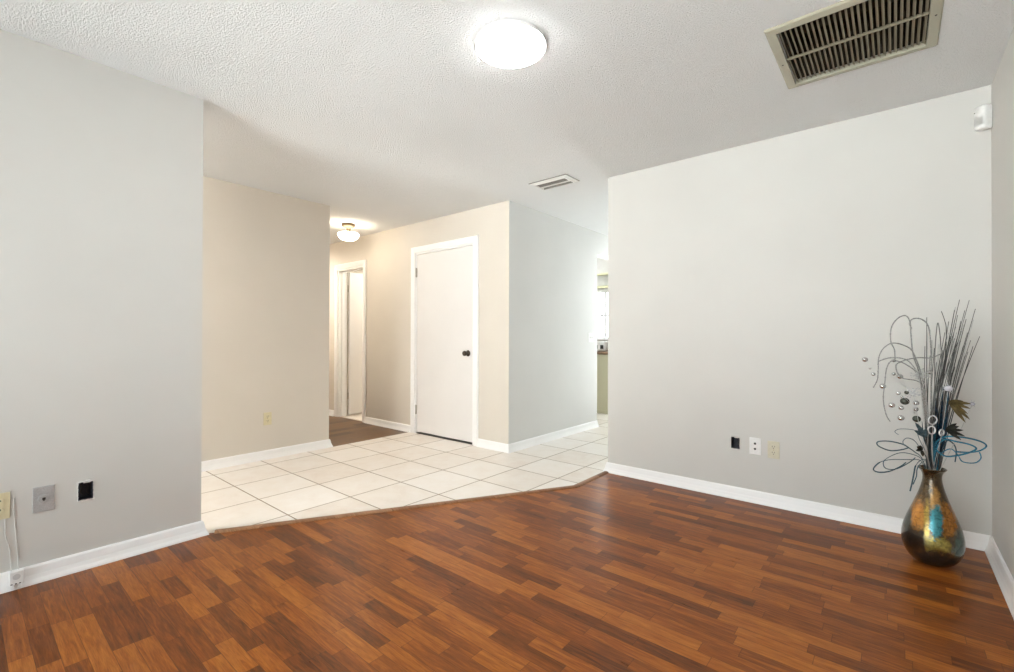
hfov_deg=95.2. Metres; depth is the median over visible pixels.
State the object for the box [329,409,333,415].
baseboard
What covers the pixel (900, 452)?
wire
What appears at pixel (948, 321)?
stem
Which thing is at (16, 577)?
box
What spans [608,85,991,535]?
wall
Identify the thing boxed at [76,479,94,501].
junction box
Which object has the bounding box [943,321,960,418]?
stem
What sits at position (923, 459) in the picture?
wire
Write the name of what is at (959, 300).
stem
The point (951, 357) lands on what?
stem
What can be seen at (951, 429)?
pick
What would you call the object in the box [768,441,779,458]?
wall outlet
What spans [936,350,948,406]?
stem
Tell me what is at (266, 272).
wall
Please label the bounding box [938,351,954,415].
stem
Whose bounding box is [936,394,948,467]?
ribbon
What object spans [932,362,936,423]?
stem
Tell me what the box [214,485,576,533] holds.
trim
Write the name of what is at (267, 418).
wall outlet
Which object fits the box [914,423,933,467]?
pick
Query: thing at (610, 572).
floor
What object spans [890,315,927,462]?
wire
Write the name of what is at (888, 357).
wire
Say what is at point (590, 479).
trim
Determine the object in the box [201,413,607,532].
floor tile
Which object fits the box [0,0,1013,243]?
ceiling
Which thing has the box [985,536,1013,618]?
baseboard
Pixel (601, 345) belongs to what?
kitchen appliance
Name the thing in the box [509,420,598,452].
baseboard
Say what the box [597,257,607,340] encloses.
wall
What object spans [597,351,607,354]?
countertop
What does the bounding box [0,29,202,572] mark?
wall
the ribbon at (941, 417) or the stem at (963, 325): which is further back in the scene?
the stem at (963, 325)
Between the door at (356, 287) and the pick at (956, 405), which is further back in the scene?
the door at (356, 287)
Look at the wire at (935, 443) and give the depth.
2.19 m
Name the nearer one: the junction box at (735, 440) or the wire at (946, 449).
the wire at (946, 449)
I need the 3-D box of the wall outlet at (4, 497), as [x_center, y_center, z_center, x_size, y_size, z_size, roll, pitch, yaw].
[-2.197,0.739,1.999,0.009,0.114,0.070,0,0,40]
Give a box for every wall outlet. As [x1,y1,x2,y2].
[0,492,9,519]
[263,412,271,424]
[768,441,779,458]
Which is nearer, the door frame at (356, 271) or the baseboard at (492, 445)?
the baseboard at (492, 445)
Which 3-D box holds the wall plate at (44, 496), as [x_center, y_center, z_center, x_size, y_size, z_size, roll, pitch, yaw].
[-2.108,0.741,2.106,0.010,0.114,0.072,0,0,40]
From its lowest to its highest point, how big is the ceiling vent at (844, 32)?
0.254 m
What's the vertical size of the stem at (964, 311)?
0.819 m
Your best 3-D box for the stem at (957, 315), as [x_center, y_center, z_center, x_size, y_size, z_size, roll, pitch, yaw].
[2.188,0.290,2.305,0.137,0.792,0.006,0,0,-9]
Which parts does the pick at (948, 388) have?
pick stem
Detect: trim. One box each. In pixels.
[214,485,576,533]
[575,471,608,487]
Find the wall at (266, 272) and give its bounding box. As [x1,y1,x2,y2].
[201,176,329,461]
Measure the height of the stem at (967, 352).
0.607 m
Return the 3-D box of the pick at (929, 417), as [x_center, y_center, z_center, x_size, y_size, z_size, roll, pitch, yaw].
[2.048,0.530,2.216,0.146,0.313,0.031,0,0,-39]
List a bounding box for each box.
[9,568,23,589]
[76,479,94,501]
[730,436,740,449]
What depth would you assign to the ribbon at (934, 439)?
2.24 m
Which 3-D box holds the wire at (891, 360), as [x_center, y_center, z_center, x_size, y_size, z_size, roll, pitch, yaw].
[1.964,0.401,2.253,0.287,0.570,0.041,0,0,-11]
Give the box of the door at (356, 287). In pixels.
[334,259,365,422]
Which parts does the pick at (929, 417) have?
pick stem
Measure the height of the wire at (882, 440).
0.175 m
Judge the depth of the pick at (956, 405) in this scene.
2.17 m
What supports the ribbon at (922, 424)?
in the vase
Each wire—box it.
[873,342,928,465]
[873,459,924,472]
[876,440,925,468]
[878,357,928,467]
[882,360,926,427]
[883,452,925,469]
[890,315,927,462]
[895,353,940,468]
[909,318,931,459]
[909,459,925,490]
[913,460,927,484]
[933,436,986,469]
[934,439,976,466]
[937,449,981,469]
[938,440,956,468]
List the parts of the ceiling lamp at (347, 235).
lamp shade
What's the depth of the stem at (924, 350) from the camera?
2.31 m
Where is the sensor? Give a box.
[974,104,991,131]
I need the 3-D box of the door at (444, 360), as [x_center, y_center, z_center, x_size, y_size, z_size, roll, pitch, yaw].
[-0.685,0.047,5.107,1.083,2.158,0.199,0,0,40]
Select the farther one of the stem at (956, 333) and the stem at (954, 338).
the stem at (956, 333)
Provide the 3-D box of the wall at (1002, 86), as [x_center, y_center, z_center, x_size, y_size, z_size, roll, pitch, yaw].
[0.951,-0.111,0.434,0.120,2.440,5.084,0,0,40]
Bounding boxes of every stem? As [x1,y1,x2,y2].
[924,350,924,388]
[926,318,928,416]
[926,337,927,396]
[931,323,957,469]
[931,333,944,428]
[931,338,954,462]
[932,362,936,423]
[933,345,939,422]
[936,350,942,399]
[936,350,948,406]
[937,321,948,407]
[938,300,959,424]
[938,320,965,464]
[938,336,950,389]
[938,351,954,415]
[938,357,951,411]
[939,309,975,463]
[939,322,972,465]
[939,333,956,418]
[939,336,979,469]
[940,310,954,392]
[940,340,970,465]
[940,347,972,467]
[941,311,946,357]
[942,302,968,423]
[943,311,964,406]
[943,315,957,396]
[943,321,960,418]
[943,325,963,409]
[948,333,967,407]
[949,347,962,399]
[953,352,967,399]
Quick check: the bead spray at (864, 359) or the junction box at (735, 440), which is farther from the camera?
the junction box at (735, 440)
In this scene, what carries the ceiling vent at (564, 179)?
in the ceiling
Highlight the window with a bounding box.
[597,293,607,339]
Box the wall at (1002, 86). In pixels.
[991,27,1013,578]
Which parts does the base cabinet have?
kick rail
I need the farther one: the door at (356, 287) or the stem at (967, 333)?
the door at (356, 287)
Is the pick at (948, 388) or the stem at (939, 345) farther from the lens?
the stem at (939, 345)
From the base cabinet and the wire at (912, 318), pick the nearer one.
the wire at (912, 318)
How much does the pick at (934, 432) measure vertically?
0.266 m
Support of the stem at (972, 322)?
in the vase
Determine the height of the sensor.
0.122 m
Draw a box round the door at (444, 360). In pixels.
[410,235,478,445]
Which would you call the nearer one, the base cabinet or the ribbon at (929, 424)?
the ribbon at (929, 424)
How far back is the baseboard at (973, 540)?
3.02 m
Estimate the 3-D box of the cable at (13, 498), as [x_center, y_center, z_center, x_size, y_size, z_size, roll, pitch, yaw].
[-2.157,0.869,2.034,0.024,0.312,0.018,0,0,40]
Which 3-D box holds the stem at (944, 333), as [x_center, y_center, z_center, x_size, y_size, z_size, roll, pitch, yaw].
[2.143,0.334,2.301,0.073,0.704,0.004,0,0,2]
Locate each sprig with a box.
[905,387,930,468]
[910,368,929,468]
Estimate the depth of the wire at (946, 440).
2.24 m
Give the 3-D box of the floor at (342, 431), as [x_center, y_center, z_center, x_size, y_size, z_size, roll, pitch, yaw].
[-1.972,1.154,6.492,2.640,0.050,2.562,0,0,40]
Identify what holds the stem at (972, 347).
in the vase
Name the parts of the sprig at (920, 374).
sprig stem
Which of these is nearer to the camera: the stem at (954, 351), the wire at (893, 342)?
the stem at (954, 351)
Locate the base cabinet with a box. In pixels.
[597,354,607,413]
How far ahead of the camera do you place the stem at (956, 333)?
2.34 m
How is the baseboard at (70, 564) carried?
attached to the wall at (101, 166)
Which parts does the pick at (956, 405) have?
pick stem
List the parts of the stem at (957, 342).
folded blade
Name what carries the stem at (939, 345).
attached to the stem at (957, 342)
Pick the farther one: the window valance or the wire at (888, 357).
the window valance
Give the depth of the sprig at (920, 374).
2.18 m
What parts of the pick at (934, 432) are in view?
pick stem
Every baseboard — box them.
[0,521,208,593]
[201,439,332,471]
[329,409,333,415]
[364,417,409,431]
[476,438,508,452]
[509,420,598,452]
[603,462,989,550]
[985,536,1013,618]
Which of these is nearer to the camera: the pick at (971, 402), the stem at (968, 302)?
the pick at (971, 402)
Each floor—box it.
[0,473,1013,671]
[329,408,406,446]
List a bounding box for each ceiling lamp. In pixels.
[338,222,358,240]
[475,19,545,67]
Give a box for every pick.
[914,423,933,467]
[916,445,927,468]
[927,425,935,469]
[928,415,937,469]
[934,429,944,464]
[935,383,954,469]
[935,423,963,468]
[938,400,969,470]
[939,400,974,470]
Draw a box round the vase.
[901,465,965,567]
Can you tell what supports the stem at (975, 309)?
in the vase
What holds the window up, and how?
in the wall at (602, 264)
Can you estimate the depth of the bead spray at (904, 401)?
2.21 m
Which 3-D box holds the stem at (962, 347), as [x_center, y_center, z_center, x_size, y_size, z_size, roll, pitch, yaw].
[2.200,0.368,2.298,0.162,0.636,0.007,0,0,-11]
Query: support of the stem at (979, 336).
in the vase
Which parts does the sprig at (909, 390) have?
sprig stem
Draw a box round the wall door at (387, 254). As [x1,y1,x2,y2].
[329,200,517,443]
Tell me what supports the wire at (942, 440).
in the vase
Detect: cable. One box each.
[4,519,11,570]
[13,498,18,568]
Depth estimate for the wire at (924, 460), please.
2.24 m
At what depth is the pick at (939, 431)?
2.20 m
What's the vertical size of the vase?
0.469 m
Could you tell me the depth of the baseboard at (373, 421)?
5.68 m
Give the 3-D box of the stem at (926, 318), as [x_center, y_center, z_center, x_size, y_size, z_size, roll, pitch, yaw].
[2.097,0.296,2.299,0.021,0.779,0.007,0,0,28]
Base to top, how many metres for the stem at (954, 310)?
0.819 m
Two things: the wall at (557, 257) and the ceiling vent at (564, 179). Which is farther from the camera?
the wall at (557, 257)
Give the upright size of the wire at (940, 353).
0.603 m
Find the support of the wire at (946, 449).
in the vase
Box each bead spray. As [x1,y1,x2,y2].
[862,357,925,464]
[888,370,932,469]
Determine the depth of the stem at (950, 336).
2.31 m
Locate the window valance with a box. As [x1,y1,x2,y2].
[597,273,607,292]
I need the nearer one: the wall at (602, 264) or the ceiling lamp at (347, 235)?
the ceiling lamp at (347, 235)
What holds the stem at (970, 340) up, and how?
in the vase
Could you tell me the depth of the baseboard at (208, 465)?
4.17 m
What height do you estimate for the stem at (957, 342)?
0.750 m
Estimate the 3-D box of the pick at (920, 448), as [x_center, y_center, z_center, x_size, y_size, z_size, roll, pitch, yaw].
[2.023,0.604,2.240,0.154,0.164,0.027,0,0,-33]
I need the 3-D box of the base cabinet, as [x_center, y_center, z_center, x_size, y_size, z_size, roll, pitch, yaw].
[1.260,0.707,7.316,1.440,0.868,0.616,0,0,40]
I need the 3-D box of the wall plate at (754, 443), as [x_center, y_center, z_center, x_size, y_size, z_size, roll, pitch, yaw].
[1.678,0.745,3.130,0.070,0.114,0.007,0,0,40]
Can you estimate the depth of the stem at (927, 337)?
2.31 m
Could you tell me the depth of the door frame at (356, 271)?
7.28 m
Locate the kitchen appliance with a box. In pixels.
[597,341,607,351]
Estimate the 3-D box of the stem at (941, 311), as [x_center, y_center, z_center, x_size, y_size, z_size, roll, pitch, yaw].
[2.177,0.280,2.348,0.155,0.814,0.012,0,0,-19]
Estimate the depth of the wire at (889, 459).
2.23 m
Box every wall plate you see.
[32,484,54,512]
[749,437,760,454]
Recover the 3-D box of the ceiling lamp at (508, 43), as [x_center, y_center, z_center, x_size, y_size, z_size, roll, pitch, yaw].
[0.017,-1.302,2.095,0.321,0.047,0.321,0,0,40]
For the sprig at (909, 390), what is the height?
0.450 m
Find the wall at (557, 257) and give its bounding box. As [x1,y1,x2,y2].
[517,204,607,441]
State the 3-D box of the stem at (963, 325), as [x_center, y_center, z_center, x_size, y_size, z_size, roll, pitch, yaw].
[2.216,0.315,2.322,0.201,0.744,0.007,0,0,-14]
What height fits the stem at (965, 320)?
0.773 m
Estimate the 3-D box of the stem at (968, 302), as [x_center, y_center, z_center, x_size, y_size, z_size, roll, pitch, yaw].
[2.226,0.252,2.313,0.213,0.869,0.008,0,0,-12]
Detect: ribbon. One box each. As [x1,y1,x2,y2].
[922,424,929,462]
[928,424,930,468]
[933,425,935,461]
[935,391,942,459]
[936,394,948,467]
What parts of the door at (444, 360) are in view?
knob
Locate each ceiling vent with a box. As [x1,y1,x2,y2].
[529,174,579,189]
[764,0,943,88]
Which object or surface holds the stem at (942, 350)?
attached to the stem at (957, 342)
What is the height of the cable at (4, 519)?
0.235 m

